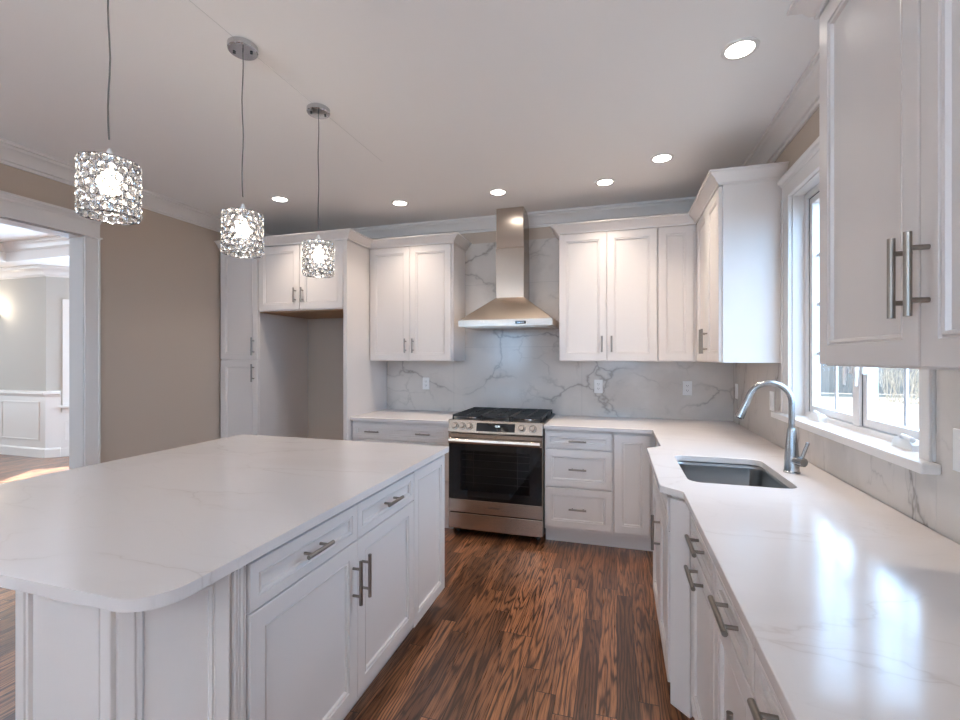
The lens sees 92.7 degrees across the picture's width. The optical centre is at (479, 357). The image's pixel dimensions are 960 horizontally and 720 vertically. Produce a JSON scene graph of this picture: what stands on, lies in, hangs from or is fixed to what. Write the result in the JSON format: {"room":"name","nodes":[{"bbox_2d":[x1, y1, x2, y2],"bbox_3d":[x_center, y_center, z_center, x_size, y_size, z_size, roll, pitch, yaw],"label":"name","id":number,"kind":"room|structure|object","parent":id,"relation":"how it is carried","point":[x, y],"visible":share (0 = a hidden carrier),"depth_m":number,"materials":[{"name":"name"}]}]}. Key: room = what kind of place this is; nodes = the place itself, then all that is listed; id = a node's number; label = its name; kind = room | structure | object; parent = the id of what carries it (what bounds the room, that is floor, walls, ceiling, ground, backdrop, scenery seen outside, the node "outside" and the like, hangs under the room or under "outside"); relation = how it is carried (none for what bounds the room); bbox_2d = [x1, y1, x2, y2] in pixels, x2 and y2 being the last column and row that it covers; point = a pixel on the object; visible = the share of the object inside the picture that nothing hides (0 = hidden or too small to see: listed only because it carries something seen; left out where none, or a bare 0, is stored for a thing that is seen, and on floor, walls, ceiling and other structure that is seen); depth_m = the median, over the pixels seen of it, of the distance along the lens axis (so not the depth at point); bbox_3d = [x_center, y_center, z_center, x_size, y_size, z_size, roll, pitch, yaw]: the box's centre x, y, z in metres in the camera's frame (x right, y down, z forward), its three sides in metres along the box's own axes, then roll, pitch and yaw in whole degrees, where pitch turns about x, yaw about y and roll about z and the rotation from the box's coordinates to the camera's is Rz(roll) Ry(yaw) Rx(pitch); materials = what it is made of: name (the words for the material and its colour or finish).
{"room":"kitchen","nodes":[
{"label":"kitchen","id":0,"kind":"room"},
{"bbox_2d":[0,276,68,411],"bbox_3d":[-5.632,0.057,6.925,7.240,2.743,1.040,0,0,17],"label":"wall","id":1,"kind":"structure","parent":0,"point":[22,300],"depth_m":6.64,"materials":[{"name":"grey paint"}]},
{"bbox_2d":[0,390,60,457],"bbox_3d":[-7.650,0.951,7.022,3.317,0.955,0.160,0,0,17],"label":"wainscoting","id":2,"kind":"structure","parent":1,"relation":"attached to","point":[19,420],"depth_m":6.62,"materials":[{"name":"white paint"}]},
{"bbox_2d":[0,264,68,279],"bbox_3d":[-6.325,-1.241,4.606,7.240,0.148,5.600,0,0,17],"label":"trim","id":3,"kind":"structure","parent":1,"relation":"attached to","point":[36,270],"depth_m":6.58,"materials":[{"name":"white paint"}]},
{"bbox_2d":[1,400,68,440],"bbox_3d":[-7.115,0.918,6.927,3.719,0.580,0.588,0,0,4],"label":"trim","id":4,"kind":"structure","parent":1,"relation":"attached to","point":[1,400],"depth_m":6.65,"materials":[{"name":"white paint"}]},
{"bbox_2d":[59,299,68,411],"bbox_3d":[-5.645,-0.032,6.873,0.980,1.640,0.140,0,0,-28],"label":"window","id":5,"kind":"structure","parent":1,"relation":"in","point":[65,407],"depth_m":6.64,"materials":[{"name":"white paint"}]},
{"bbox_2d":[61,412,68,456],"bbox_3d":[-4.243,1.108,6.430,3.615,0.640,0.911,0,0,17],"label":"wainscoting","id":6,"kind":"structure","parent":1,"relation":"attached to","point":[64,415],"depth_m":6.64,"materials":[{"name":"white paint"}]},
{"bbox_2d":[0,163,221,462],"bbox_3d":[-3.421,0.057,1.456,0.130,2.743,7.830,0,0,17],"label":"wall","id":7,"kind":"structure","parent":0,"point":[161,359],"depth_m":3.74,"materials":[{"name":"beige paint"}]},
{"bbox_2d":[0,217,83,468],"bbox_3d":[-3.100,0.276,2.530,0.138,2.305,1.570,0,0,17],"label":"trim","id":8,"kind":"structure","parent":7,"relation":"attached to","point":[76,242],"depth_m":3.26,"materials":[{"name":"white paint"}]},
{"bbox_2d":[0,190,101,224],"bbox_3d":[-3.014,-0.995,2.504,0.050,0.045,1.744,0,0,17],"label":"trim","id":9,"kind":"structure","parent":7,"relation":"attached to","point":[7,196],"depth_m":2.98,"materials":[{"name":"white paint"}]},
{"bbox_2d":[0,199,102,465],"bbox_3d":[-3.022,0.228,2.506,0.032,2.400,1.764,0,0,17],"label":"trim","id":10,"kind":"structure","parent":7,"relation":"attached to","point":[90,231],"depth_m":3.27,"materials":[{"name":"white paint"}]},
{"bbox_2d":[0,49,818,246],"bbox_3d":[-1.200,-1.256,0.714,4.551,0.118,7.680,0,0,17],"label":"trim","id":11,"kind":"structure","parent":7,"relation":"attached to","point":[802,101],"depth_m":3.76,"materials":[{"name":"white paint"}]},
{"bbox_2d":[0,454,694,719],"bbox_3d":[-4.556,1.488,2.354,12.321,0.120,9.300,0,0,17],"label":"floor","id":12,"kind":"structure","parent":0,"point":[520,627],"depth_m":2.30,"materials":[{"name":"brown wood"}]},
{"bbox_2d":[15,455,444,719],"bbox_3d":[-0.681,0.986,1.909,0.571,0.884,1.696,0,0,17],"label":"kitchen island","id":13,"kind":"object","parent":12,"relation":"on","point":[301,630],"visible":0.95,"depth_m":1.31,"materials":[{"name":"beige paint"}]},
{"bbox_2d":[0,434,448,612],"bbox_3d":[-1.147,0.529,2.019,1.485,0.030,1.782,0,0,17],"label":"island countertop","id":14,"kind":"structure","parent":13,"relation":"on","point":[154,530],"depth_m":1.54,"materials":[{"name":"white stone"}]},
{"bbox_2d":[221,251,307,437],"bbox_3d":[-2.162,0.202,4.612,0.438,2.452,0.759,0,0,17],"label":"pantry cabinet","id":15,"kind":"object","parent":12,"relation":"on","point":[264,362],"visible":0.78,"depth_m":4.34,"materials":[{"name":"beige paint"}]},
{"bbox_2d":[214,228,471,250],"bbox_3d":[-1.278,-1.058,4.117,2.409,0.074,0.501,0,0,-1],"label":"crown molding","id":16,"kind":"structure","parent":15,"relation":"on","point":[456,238],"depth_m":4.10,"materials":[{"name":"beige paint"}]},
{"bbox_2d":[343,240,386,440],"bbox_3d":[-1.062,0.202,4.302,0.036,2.452,0.724,0,0,17],"label":"end panel","id":17,"kind":"object","parent":12,"relation":"on","point":[364,380],"visible":0.36,"depth_m":4.11,"materials":[{"name":"beige paint"}]},
{"bbox_2d":[352,421,452,528],"bbox_3d":[-0.601,0.986,4.172,0.918,0.884,0.682,0,0,17],"label":"base cabinet","id":18,"kind":"object","parent":12,"relation":"on","point":[366,431],"visible":0.31,"depth_m":3.87,"materials":[{"name":"beige paint"}]},
{"bbox_2d":[350,409,460,424],"bbox_3d":[-0.597,0.529,4.179,0.923,0.030,0.666,0,0,17],"label":"countertop","id":19,"kind":"structure","parent":18,"relation":"on","point":[386,415],"depth_m":4.02,"materials":[{"name":"white stone"}]},
{"bbox_2d":[448,407,554,540],"bbox_3d":[0.203,0.945,3.901,0.772,0.966,0.739,0,0,17],"label":"gas range","id":20,"kind":"object","parent":12,"relation":"on","point":[497,455],"visible":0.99,"depth_m":3.59,"materials":[{"name":"silver metal"}]},
{"bbox_2d":[448,432,543,519],"bbox_3d":[0.112,0.919,3.597,0.760,0.626,0.104,0,0,17],"label":"oven","id":21,"kind":"object","parent":20,"relation":"in","point":[496,475],"depth_m":3.58,"materials":[{"name":"black glass"}]},
{"bbox_2d":[449,413,554,426],"bbox_3d":[0.212,0.512,3.930,0.772,0.031,0.677,0,0,17],"label":"cooktop","id":22,"kind":"object","parent":20,"relation":"in","point":[475,421],"depth_m":3.64,"materials":[{"name":"black metal"}]},
{"bbox_2d":[545,429,612,546],"bbox_3d":[0.824,0.986,3.746,0.508,0.884,0.682,0,0,17],"label":"base cabinet","id":23,"kind":"object","parent":12,"relation":"on","point":[578,464],"visible":0.95,"depth_m":3.47,"materials":[{"name":"beige paint"}]},
{"bbox_2d":[613,432,655,550],"bbox_3d":[1.227,0.986,3.647,0.320,0.884,0.642,0,0,17],"label":"base cabinet","id":24,"kind":"object","parent":12,"relation":"on","point":[632,468],"visible":0.64,"depth_m":3.36,"materials":[{"name":"beige paint"}]},
{"bbox_2d":[651,473,693,717],"bbox_3d":[1.194,0.986,2.126,0.761,0.884,0.974,0,0,17],"label":"base cabinet","id":25,"kind":"object","parent":12,"relation":"on","point":[671,517],"visible":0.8,"depth_m":1.80,"materials":[{"name":"beige paint"}]},
{"bbox_2d":[544,415,959,719],"bbox_3d":[0.686,0.529,1.651,1.445,0.030,4.776,0,0,17],"label":"countertop","id":26,"kind":"structure","parent":25,"relation":"on","point":[848,604],"depth_m":1.08,"materials":[{"name":"white stone"}]},
{"bbox_2d":[677,461,789,488],"bbox_3d":[1.142,0.657,2.111,0.446,0.224,0.594,0,0,17],"label":"sink","id":27,"kind":"object","parent":26,"relation":"in","point":[703,472],"visible":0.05,"depth_m":2.36,"materials":[{"name":"silver metal"}]},
{"bbox_2d":[735,380,809,473],"bbox_3d":[1.310,0.308,2.067,0.281,0.413,0.099,0,0,17],"label":"faucet","id":28,"kind":"object","parent":26,"relation":"on","point":[793,462],"visible":1,"depth_m":2.05,"materials":[{"name":"silver metal"}]},
{"bbox_2d":[684,516,715,719],"bbox_3d":[1.024,0.986,1.446,0.682,0.884,0.442,0,0,17],"label":"base cabinet","id":29,"kind":"object","parent":12,"relation":"on","point":[701,578],"visible":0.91,"depth_m":1.55,"materials":[{"name":"beige paint"}]},
{"bbox_2d":[708,564,756,719],"bbox_3d":[0.903,0.986,1.041,0.682,0.884,0.400,0,0,17],"label":"base cabinet","id":30,"kind":"object","parent":12,"relation":"on","point":[734,652],"visible":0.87,"depth_m":1.13,"materials":[{"name":"beige paint"}]},
{"bbox_2d":[747,651,787,719],"bbox_3d":[0.714,0.986,0.409,0.682,0.884,0.914,0,0,17],"label":"base cabinet","id":31,"kind":"object","parent":12,"relation":"on","point":[768,706],"visible":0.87,"depth_m":0.85,"materials":[{"name":"beige paint"}]},
{"bbox_2d":[0,0,818,266],"bbox_3d":[-4.525,-1.465,2.371,12.171,0.300,9.250,0,0,17],"label":"ceiling","id":32,"kind":"structure","parent":0,"point":[540,102],"depth_m":2.31,"materials":[{"name":"white paint"}]},
{"bbox_2d":[0,236,68,252],"bbox_3d":[-5.314,-1.496,4.220,3.400,0.118,3.240,0,0,17],"label":"trim","id":33,"kind":"structure","parent":32,"relation":"attached to","point":[52,241],"depth_m":6.02,"materials":[{"name":"white paint"}]},
{"bbox_2d":[74,0,141,224],"bbox_3d":[-1.147,-0.873,1.418,0.164,0.883,0.164,0,0,17],"label":"pendant lamp","id":34,"kind":"object","parent":32,"relation":"hanging from","point":[118,187],"visible":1,"depth_m":1.37,"materials":[{"name":"clear glass"}]},
{"bbox_2d":[106,148,113,164],"bbox_3d":[-1.147,-0.616,1.418,0.025,0.062,0.025,0,0,17],"label":"socket","id":35,"kind":"object","parent":34,"relation":"attached to","point":[109,151],"depth_m":1.41,"materials":[{"name":"white plastic"}]},
{"bbox_2d":[220,36,263,258],"bbox_3d":[-0.996,-0.873,1.923,0.164,0.883,0.164,0,0,-3],"label":"pendant lamp","id":36,"kind":"object","parent":32,"relation":"hanging from","point":[241,231],"visible":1,"depth_m":1.88,"materials":[{"name":"silver"}]},
{"bbox_2d":[270,196,289,201],"bbox_3d":[-1.654,-1.312,3.788,0.148,0.005,0.148,0,0,17],"label":"recessed light","id":37,"kind":"object","parent":32,"relation":"in","point":[274,198],"visible":1,"depth_m":3.79,"materials":[{"name":"white plastic"}]},
{"bbox_2d":[189,0,379,159],"bbox_3d":[-1.006,-1.320,1.893,0.002,0.011,2.450,0,0,17],"label":"trim","id":38,"kind":"structure","parent":32,"relation":"attached to","point":[189,0],"depth_m":2.12,"materials":[{"name":"white paint"}]},
{"bbox_2d":[302,103,334,277],"bbox_3d":[-0.850,-0.873,2.410,0.164,0.883,0.164,0,0,-23],"label":"pendant lamp","id":39,"kind":"object","parent":32,"relation":"hanging from","point":[315,255],"visible":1,"depth_m":2.36,"materials":[{"name":"silver"}]},
{"bbox_2d":[391,200,408,205],"bbox_3d":[-0.679,-1.312,3.885,0.148,0.005,0.148,0,0,17],"label":"recessed light","id":40,"kind":"object","parent":32,"relation":"in","point":[395,202],"visible":1,"depth_m":3.88,"materials":[{"name":"white plastic"}]},
{"bbox_2d":[489,189,506,195],"bbox_3d":[0.143,-1.312,3.628,0.148,0.005,0.148,0,0,17],"label":"recessed light","id":41,"kind":"object","parent":32,"relation":"in","point":[496,192],"visible":1,"depth_m":3.63,"materials":[{"name":"white plastic"}]},
{"bbox_2d":[595,178,614,185],"bbox_3d":[0.934,-1.312,3.422,0.148,0.005,0.148,0,0,17],"label":"recessed light","id":42,"kind":"object","parent":32,"relation":"in","point":[605,181],"visible":1,"depth_m":3.42,"materials":[{"name":"white plastic"}]},
{"bbox_2d":[650,153,673,162],"bbox_3d":[1.196,-1.312,3.011,0.148,0.005,0.148,0,0,17],"label":"recessed light","id":43,"kind":"object","parent":32,"relation":"in","point":[663,157],"visible":1,"depth_m":3.01,"materials":[{"name":"white plastic"}]},
{"bbox_2d":[720,37,759,60],"bbox_3d":[1.106,-1.312,1.949,0.148,0.005,0.148,0,0,17],"label":"recessed light","id":44,"kind":"object","parent":32,"relation":"in","point":[741,48],"visible":1,"depth_m":1.94,"materials":[{"name":"white paint"}]},
{"bbox_2d":[308,215,701,439],"bbox_3d":[-0.069,0.057,4.462,4.831,2.743,0.150,0,0,17],"label":"wall","id":45,"kind":"structure","parent":0,"point":[325,336],"depth_m":4.84,"materials":[{"name":"beige paint"}]},
{"bbox_2d":[259,241,342,318],"bbox_3d":[-1.518,-0.721,4.419,0.902,0.607,0.759,0,0,17],"label":"upper cabinet","id":46,"kind":"object","parent":45,"relation":"attached to","point":[284,290],"visible":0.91,"depth_m":4.13,"materials":[{"name":"beige paint"}]},
{"bbox_2d":[370,243,464,360],"bbox_3d":[-0.597,-0.498,4.328,0.835,1.052,0.382,0,0,17],"label":"upper cabinet","id":47,"kind":"object","parent":45,"relation":"attached to","point":[417,293],"visible":1,"depth_m":4.18,"materials":[{"name":"beige paint"}]},
{"bbox_2d":[458,206,558,330],"bbox_3d":[0.266,-0.786,4.020,0.800,1.056,0.480,0,0,17],"label":"range hood","id":48,"kind":"object","parent":45,"relation":"attached to","point":[511,309],"visible":0.94,"depth_m":3.98,"materials":[{"name":"silver metal"}]},
{"bbox_2d":[387,238,732,420],"bbox_3d":[0.562,-0.272,4.188,3.139,1.632,0.012,0,0,17],"label":"backsplash","id":49,"kind":"structure","parent":45,"relation":"attached to","point":[523,369],"depth_m":4.18,"materials":[{"name":"white stone"}]},
{"bbox_2d":[423,377,428,388],"bbox_3d":[-0.531,0.250,4.505,0.072,0.118,0.009,0,0,17],"label":"outlet","id":50,"kind":"object","parent":49,"relation":"attached to","point":[425,379],"visible":1,"depth_m":4.50,"materials":[{"name":"white plastic"}]},
{"bbox_2d":[594,380,602,392],"bbox_3d":[1.043,0.250,4.034,0.072,0.118,0.009,0,0,17],"label":"outlet","id":51,"kind":"object","parent":49,"relation":"attached to","point":[598,384],"visible":1,"depth_m":4.03,"materials":[{"name":"white plastic"}]},
{"bbox_2d":[683,381,691,394],"bbox_3d":[1.732,0.253,3.828,0.072,0.118,0.009,0,0,17],"label":"outlet","id":52,"kind":"object","parent":49,"relation":"attached to","point":[687,385],"visible":1,"depth_m":3.82,"materials":[{"name":"white plastic"}]},
{"bbox_2d":[559,228,656,361],"bbox_3d":[1.063,-0.498,3.831,0.766,1.052,0.382,0,0,17],"label":"upper cabinet","id":53,"kind":"object","parent":45,"relation":"attached to","point":[608,280],"visible":1,"depth_m":3.69,"materials":[{"name":"beige paint"}]},
{"bbox_2d":[550,161,788,239],"bbox_3d":[1.274,-1.058,3.394,0.736,0.074,1.899,0,0,-35],"label":"crown molding","id":54,"kind":"structure","parent":53,"relation":"on","point":[714,178],"depth_m":3.29,"materials":[{"name":"beige paint"}]},
{"bbox_2d":[657,225,697,361],"bbox_3d":[1.726,-0.498,3.654,0.602,1.052,0.342,0,0,17],"label":"upper cabinet","id":55,"kind":"object","parent":45,"relation":"attached to","point":[676,245],"visible":0.59,"depth_m":3.55,"materials":[{"name":"beige paint"}]},
{"bbox_2d":[774,107,935,462],"bbox_3d":[1.064,0.057,0.115,0.130,2.743,7.830,0,0,17],"label":"wall","id":56,"kind":"structure","parent":0,"point":[809,132],"depth_m":2.37,"materials":[{"name":"beige paint"}]},
{"bbox_2d":[697,179,781,362],"bbox_3d":[1.673,-0.498,3.071,0.370,1.052,0.843,0,0,17],"label":"upper cabinet","id":57,"kind":"object","parent":56,"relation":"attached to","point":[739,229],"visible":0.98,"depth_m":2.68,"materials":[{"name":"beige paint"}]},
{"bbox_2d":[733,363,959,543],"bbox_3d":[1.387,0.284,1.446,0.012,0.519,4.767,0,0,17],"label":"backsplash","id":58,"kind":"structure","parent":56,"relation":"attached to","point":[933,501],"depth_m":1.62,"materials":[{"name":"white stone"}]},
{"bbox_2d":[735,384,737,398],"bbox_3d":[2.027,0.263,3.621,0.010,0.118,0.072,0,0,17],"label":"light switch","id":59,"kind":"object","parent":58,"relation":"attached to","point":[736,385],"visible":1,"depth_m":3.61,"materials":[{"name":"white plastic"}]},
{"bbox_2d":[770,391,773,410],"bbox_3d":[1.780,0.263,2.797,0.010,0.118,0.072,0,0,17],"label":"light switch","id":60,"kind":"object","parent":58,"relation":"attached to","point":[771,392],"visible":0.91,"depth_m":2.78,"materials":[{"name":"white plastic"}]},
{"bbox_2d":[953,428,959,471],"bbox_3d":[1.312,0.256,1.231,0.010,0.118,0.118,0,0,17],"label":"light switch","id":61,"kind":"object","parent":58,"relation":"attached to","point":[956,432],"visible":1,"depth_m":1.27,"materials":[{"name":"white plastic"}]},
{"bbox_2d":[771,137,940,474],"bbox_3d":[1.591,-0.331,1.985,0.192,1.348,1.385,0,0,17],"label":"window","id":62,"kind":"structure","parent":56,"relation":"in","point":[914,449],"depth_m":2.39,"materials":[{"name":"white paint"}]},
{"bbox_2d":[817,253,837,409],"bbox_3d":[1.719,-0.282,2.208,0.008,1.066,0.431,0,0,17],"label":"grille","id":63,"kind":"object","parent":62,"relation":"attached to","point":[818,364],"depth_m":2.41,"materials":[{"name":"white paint"}]},
{"bbox_2d":[904,369,908,426],"bbox_3d":[1.560,-0.282,1.676,0.008,1.066,0.431,0,0,17],"label":"grille","id":64,"kind":"object","parent":62,"relation":"attached to","point":[906,371],"depth_m":1.67,"materials":[{"name":"white paint"}]},
{"bbox_2d":[819,0,959,370],"bbox_3d":[1.015,-0.500,0.873,0.370,1.047,0.956,0,0,17],"label":"upper cabinet","id":65,"kind":"object","parent":56,"relation":"attached to","point":[889,70],"visible":1,"depth_m":1.03,"materials":[{"name":"beige paint"}]},
{"bbox_2d":[787,0,829,19],"bbox_3d":[0.940,-1.058,0.638,0.403,0.074,1.581,0,0,17],"label":"crown molding","id":66,"kind":"structure","parent":65,"relation":"on","point":[809,8],"depth_m":1.38,"materials":[{"name":"beige paint"}]},
{"label":"outside","id":67,"kind":"structure","parent":0,"visible":0},
{"bbox_2d":[821,393,918,428],"bbox_3d":[36.529,1.788,15.168,58.700,0.120,90.000,0,0,17],"label":"ground","id":68,"kind":"structure","parent":67,"point":[890,412],"depth_m":16.32,"materials":[{"name":"white snow"}]},
{"bbox_2d":[821,364,918,393],"bbox_3d":[17.044,0.718,22.087,12.000,1.920,0.090,0,0,17],"label":"fence","id":69,"kind":"object","parent":68,"relation":"on","point":[827,372],"visible":0.19,"depth_m":21.89,"materials":[{"name":"grey wood"}]},
{"bbox_2d":[878,368,918,404],"bbox_3d":[16.293,0.414,17.802,3.354,2.641,3.234,0,0,17],"label":"bare shrub","id":70,"kind":"object","parent":68,"relation":"on","point":[899,398],"visible":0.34,"depth_m":17.62,"materials":[{"name":"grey plant"}]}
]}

